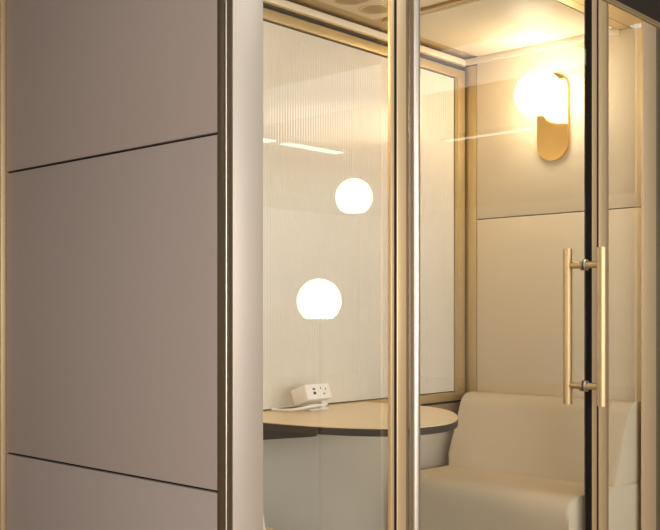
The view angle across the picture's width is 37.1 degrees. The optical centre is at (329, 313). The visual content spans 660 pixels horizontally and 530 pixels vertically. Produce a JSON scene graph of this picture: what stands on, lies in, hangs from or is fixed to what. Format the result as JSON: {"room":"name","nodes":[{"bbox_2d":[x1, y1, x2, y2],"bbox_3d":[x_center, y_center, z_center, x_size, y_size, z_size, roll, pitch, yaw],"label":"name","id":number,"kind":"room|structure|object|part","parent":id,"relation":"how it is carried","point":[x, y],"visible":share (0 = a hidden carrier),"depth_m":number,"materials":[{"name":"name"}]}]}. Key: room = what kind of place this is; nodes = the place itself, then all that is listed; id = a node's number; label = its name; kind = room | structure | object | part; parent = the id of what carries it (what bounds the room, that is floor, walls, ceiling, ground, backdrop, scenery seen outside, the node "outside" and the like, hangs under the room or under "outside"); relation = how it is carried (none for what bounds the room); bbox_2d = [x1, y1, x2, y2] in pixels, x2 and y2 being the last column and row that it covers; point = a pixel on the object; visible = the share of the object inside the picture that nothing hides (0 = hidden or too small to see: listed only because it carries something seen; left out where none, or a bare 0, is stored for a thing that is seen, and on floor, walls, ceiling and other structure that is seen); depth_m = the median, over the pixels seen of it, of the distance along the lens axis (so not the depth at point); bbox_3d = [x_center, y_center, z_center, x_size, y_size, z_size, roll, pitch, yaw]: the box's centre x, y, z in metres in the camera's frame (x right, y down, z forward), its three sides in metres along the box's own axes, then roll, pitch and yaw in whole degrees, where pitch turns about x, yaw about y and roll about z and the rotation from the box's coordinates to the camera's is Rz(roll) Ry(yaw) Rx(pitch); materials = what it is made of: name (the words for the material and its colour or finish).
{"room":"office interior","nodes":[
{"label":"office interior","id":0,"kind":"room"},
{"bbox_2d":[7,0,216,529],"bbox_3d":[-0.563,-0.120,2.419,0.930,2.360,0.056,0,0,43],"label":"wall","id":1,"kind":"structure","parent":0,"point":[112,104],"depth_m":2.35,"materials":[{"name":"grey"}]},
{"bbox_2d":[0,0,8,529],"bbox_3d":[-0.896,-0.120,2.712,0.063,2.360,0.062,0,0,43],"label":"trim","id":2,"kind":"structure","parent":1,"relation":"attached to","point":[3,3],"depth_m":2.67,"materials":[{"name":"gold metal"}]},
{"bbox_3d":[-0.555,-0.765,2.383,0.868,0.757,0.014,0,0,43],"label":"wall panel","id":3,"kind":"part","parent":1,"relation":"part of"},
{"bbox_3d":[-0.555,-0.003,2.383,0.868,0.756,0.014,0,0,43],"label":"wall panel","id":4,"kind":"part","parent":1,"relation":"part of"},
{"bbox_3d":[-0.555,0.710,2.383,0.868,0.659,0.014,0,0,43],"label":"wall panel","id":5,"kind":"part","parent":1,"relation":"part of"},
{"bbox_2d":[263,0,464,529],"bbox_3d":[-0.110,-0.090,3.365,0.060,2.300,1.952,0,0,43],"label":"wall","id":6,"kind":"structure","parent":0,"point":[319,482],"depth_m":3.48,"materials":[{"name":"beige"}]},
{"bbox_2d":[263,402,457,439],"bbox_3d":[0.122,0.440,3.106,0.650,0.240,0.735,0,0,43],"label":"table","id":7,"kind":"object","parent":6,"relation":"attached to","point":[366,419],"visible":0.72,"depth_m":2.95,"materials":[{"name":"brown wood"}]},
{"bbox_2d":[271,383,331,411],"bbox_3d":[-0.087,0.275,3.253,0.125,0.090,0.180,0,0,43],"label":"power outlet","id":8,"kind":"object","parent":7,"relation":"on","point":[316,394],"visible":1,"depth_m":3.22,"materials":[{"name":"white plastic"}]},
{"bbox_3d":[-0.103,0.733,3.353,0.010,0.655,1.944,0,0,43],"label":"panel","id":9,"kind":"part","parent":6,"relation":"part of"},
{"bbox_2d":[263,8,464,411],"bbox_3d":[-0.100,-0.324,3.343,0.024,1.352,1.926,0,0,43],"label":"window","id":10,"kind":"structure","parent":6,"relation":"in","point":[325,102],"depth_m":3.51,"materials":[{"name":"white glass"}]},
{"bbox_3d":[-0.103,-1.021,3.345,0.020,0.006,1.932,0,0,43],"label":"cornice trim","id":11,"kind":"part","parent":6,"relation":"part of","materials":[{"name":"gold metal"}]},
{"bbox_3d":[-0.102,-1.036,3.345,0.022,0.024,1.932,0,0,43],"label":"cornice","id":12,"kind":"part","parent":6,"relation":"part of","materials":[{"name":"beige"}]},
{"bbox_3d":[-0.103,0.383,3.351,0.012,0.041,1.940,0,0,43],"label":"brown rail","id":13,"kind":"part","parent":6,"relation":"part of","materials":[{"name":"brown wood"}]},
{"bbox_2d":[287,0,613,58],"bbox_3d":[0.120,-1.170,3.179,0.910,0.260,2.100,0,0,43],"label":"ceiling","id":14,"kind":"structure","parent":0,"point":[463,29],"depth_m":3.50,"materials":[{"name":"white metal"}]},
{"bbox_2d":[332,0,369,4],"bbox_3d":[0.069,-1.039,3.234,0.134,0.003,0.134,0,0,43],"label":"ceiling vent","id":15,"kind":"object","parent":14,"relation":"in","point":[343,2],"visible":1,"depth_m":3.27,"materials":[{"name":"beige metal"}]},
{"bbox_2d":[359,4,387,13],"bbox_3d":[0.152,-1.039,3.349,0.110,0.003,0.110,0,0,43],"label":"ceiling vent","id":16,"kind":"object","parent":14,"relation":"in","point":[370,8],"visible":0.95,"depth_m":3.35,"materials":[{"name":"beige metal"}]},
{"bbox_3d":[-0.027,-1.049,2.847,0.582,0.018,1.172,0,0,43],"label":"panel","id":17,"kind":"part","parent":14,"relation":"part of","materials":[{"name":"beige"}]},
{"bbox_3d":[0.409,-1.052,3.328,0.590,0.012,0.021,0,0,43],"label":"panel trim","id":18,"kind":"part","parent":14,"relation":"part of","materials":[{"name":"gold metal"}]},
{"bbox_3d":[0.617,-1.049,3.555,0.590,0.018,0.583,0,0,43],"label":"panel","id":19,"kind":"part","parent":14,"relation":"part of","materials":[{"name":"beige"}]},
{"bbox_2d":[557,0,659,29],"bbox_3d":[0.488,-1.170,2.882,0.118,0.260,2.040,0,0,43],"label":"soffit","id":20,"kind":"object","parent":14,"relation":"attached to","point":[623,14],"depth_m":3.46,"materials":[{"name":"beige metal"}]},
{"bbox_2d":[630,23,640,28],"bbox_3d":[1.121,-1.038,3.547,0.048,0.004,0.065,0,0,43],"label":"soffit light","id":21,"kind":"object","parent":20,"relation":"attached to","point":[635,26],"visible":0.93,"depth_m":3.54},
{"bbox_2d":[464,27,640,529],"bbox_3d":[0.848,-0.090,3.826,0.830,2.300,0.062,0,0,43],"label":"wall","id":22,"kind":"structure","parent":0,"point":[523,208],"depth_m":3.83,"materials":[{"name":"beige"}]},
{"bbox_3d":[0.582,0.020,4.048,0.057,2.080,0.014,0,0,43],"label":"corner trim","id":23,"kind":"part","parent":22,"relation":"part of","materials":[{"name":"gold metal"}]},
{"bbox_2d":[515,70,569,160],"bbox_3d":[0.795,-0.757,3.713,0.180,0.335,0.200,0,0,43],"label":"wall sconce","id":24,"kind":"object","parent":22,"relation":"attached to","point":[545,95],"visible":1,"depth_m":3.73,"materials":[{"name":"gold metal"}]},
{"bbox_3d":[0.788,-0.839,3.705,0.180,0.158,0.180,0,0,43],"label":"lamp shade","id":25,"kind":"part","parent":24,"relation":"part of","materials":[{"name":"white glass"}]},
{"bbox_3d":[0.859,-0.757,3.779,0.132,0.335,0.016,0,0,43],"label":"plate","id":26,"kind":"part","parent":24,"relation":"part of","materials":[{"name":"gold metal"}]},
{"bbox_3d":[0.807,-1.037,3.829,0.685,0.026,0.012,0,0,43],"label":"cornice","id":27,"kind":"part","parent":22,"relation":"part of","materials":[{"name":"beige"}]},
{"bbox_3d":[0.875,-0.735,3.782,0.731,0.690,0.010,0,0,43],"label":"wall panel","id":28,"kind":"part","parent":22,"relation":"part of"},
{"bbox_3d":[0.875,-0.033,3.782,0.731,0.706,0.010,0,0,43],"label":"wall panel","id":29,"kind":"part","parent":22,"relation":"part of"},
{"bbox_3d":[0.875,0.692,3.782,0.731,0.736,0.010,0,0,43],"label":"wall panel","id":30,"kind":"part","parent":22,"relation":"part of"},
{"bbox_3d":[1.917,1.085,2.142,17.000,0.050,21.000,0,0,43],"label":"floor","id":31,"kind":"structure","parent":0,"visible":0},
{"bbox_2d":[217,0,262,529],"bbox_3d":[-0.192,-0.120,2.098,0.050,2.360,0.089,0,0,43],"label":"post","id":32,"kind":"object","parent":31,"relation":"on","point":[239,22],"visible":1,"depth_m":2.08,"materials":[{"name":"silver metal"}]},
{"bbox_3d":[-0.188,-0.120,2.096,0.040,2.360,0.087,0,0,43],"label":"plate","id":33,"kind":"part","parent":32,"relation":"part of","materials":[{"name":"beige metal"}]},
{"bbox_2d":[388,0,408,529],"bbox_3d":[0.169,0.010,2.477,0.031,2.100,0.085,0,0,43],"label":"door frame","id":34,"kind":"structure","parent":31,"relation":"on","point":[398,10],"depth_m":2.46,"materials":[{"name":"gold metal"}]},
{"bbox_2d":[409,0,605,529],"bbox_3d":[0.527,0.002,2.846,0.150,2.076,0.944,0,0,43],"label":"door","id":35,"kind":"structure","parent":34,"relation":"attached to","point":[587,264],"depth_m":3.11,"materials":[{"name":"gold metal"}]},
{"bbox_3d":[0.775,0.041,3.206,0.030,0.507,0.030,0,0,43],"label":"handle","id":36,"kind":"part","parent":35,"relation":"part of","materials":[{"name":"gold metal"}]},
{"bbox_3d":[0.864,0.041,3.125,0.030,0.507,0.030,0,0,43],"label":"handle","id":37,"kind":"part","parent":35,"relation":"part of","materials":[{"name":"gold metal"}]},
{"bbox_2d":[584,0,608,529],"bbox_3d":[0.877,0.010,3.262,0.045,2.100,0.134,0,0,43],"label":"post","id":38,"kind":"object","parent":31,"relation":"on","point":[600,9],"visible":0.74,"depth_m":3.25,"materials":[{"name":"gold metal"}]},
{"bbox_2d":[641,21,659,529],"bbox_3d":[1.151,0.010,3.553,0.034,2.100,0.155,0,0,43],"label":"post","id":39,"kind":"object","parent":31,"relation":"on","point":[650,36],"visible":1,"depth_m":3.52,"materials":[{"name":"gold metal"}]},
{"bbox_3d":[0.179,1.054,3.095,0.750,0.012,1.944,0,0,43],"label":"floor","id":40,"kind":"structure","parent":0,"visible":0},
{"bbox_2d":[263,515,277,529],"bbox_3d":[-0.268,0.675,2.550,0.712,0.745,0.532,0,0,43],"label":"bench sofa","id":41,"kind":"object","parent":40,"relation":"on","point":[264,527],"visible":0.02,"depth_m":2.16,"materials":[{"name":"beige fabric"}]},
{"bbox_2d":[420,391,640,529],"bbox_3d":[0.683,0.682,3.588,0.712,0.732,0.532,0,0,43],"label":"bench sofa","id":42,"kind":"object","parent":40,"relation":"on","point":[516,461],"visible":0.85,"depth_m":3.52,"materials":[{"name":"beige fabric"}]},
{"bbox_3d":[0.682,0.777,3.586,0.712,0.365,0.528,0,0,43],"label":"seat","id":43,"kind":"part","parent":42,"relation":"part of","materials":[{"name":"beige fabric"}]},
{"bbox_3d":[0.792,0.462,3.706,0.712,0.292,0.210,0,0,43],"label":"backrest","id":44,"kind":"part","parent":42,"relation":"part of","materials":[{"name":"beige fabric"}]}
]}

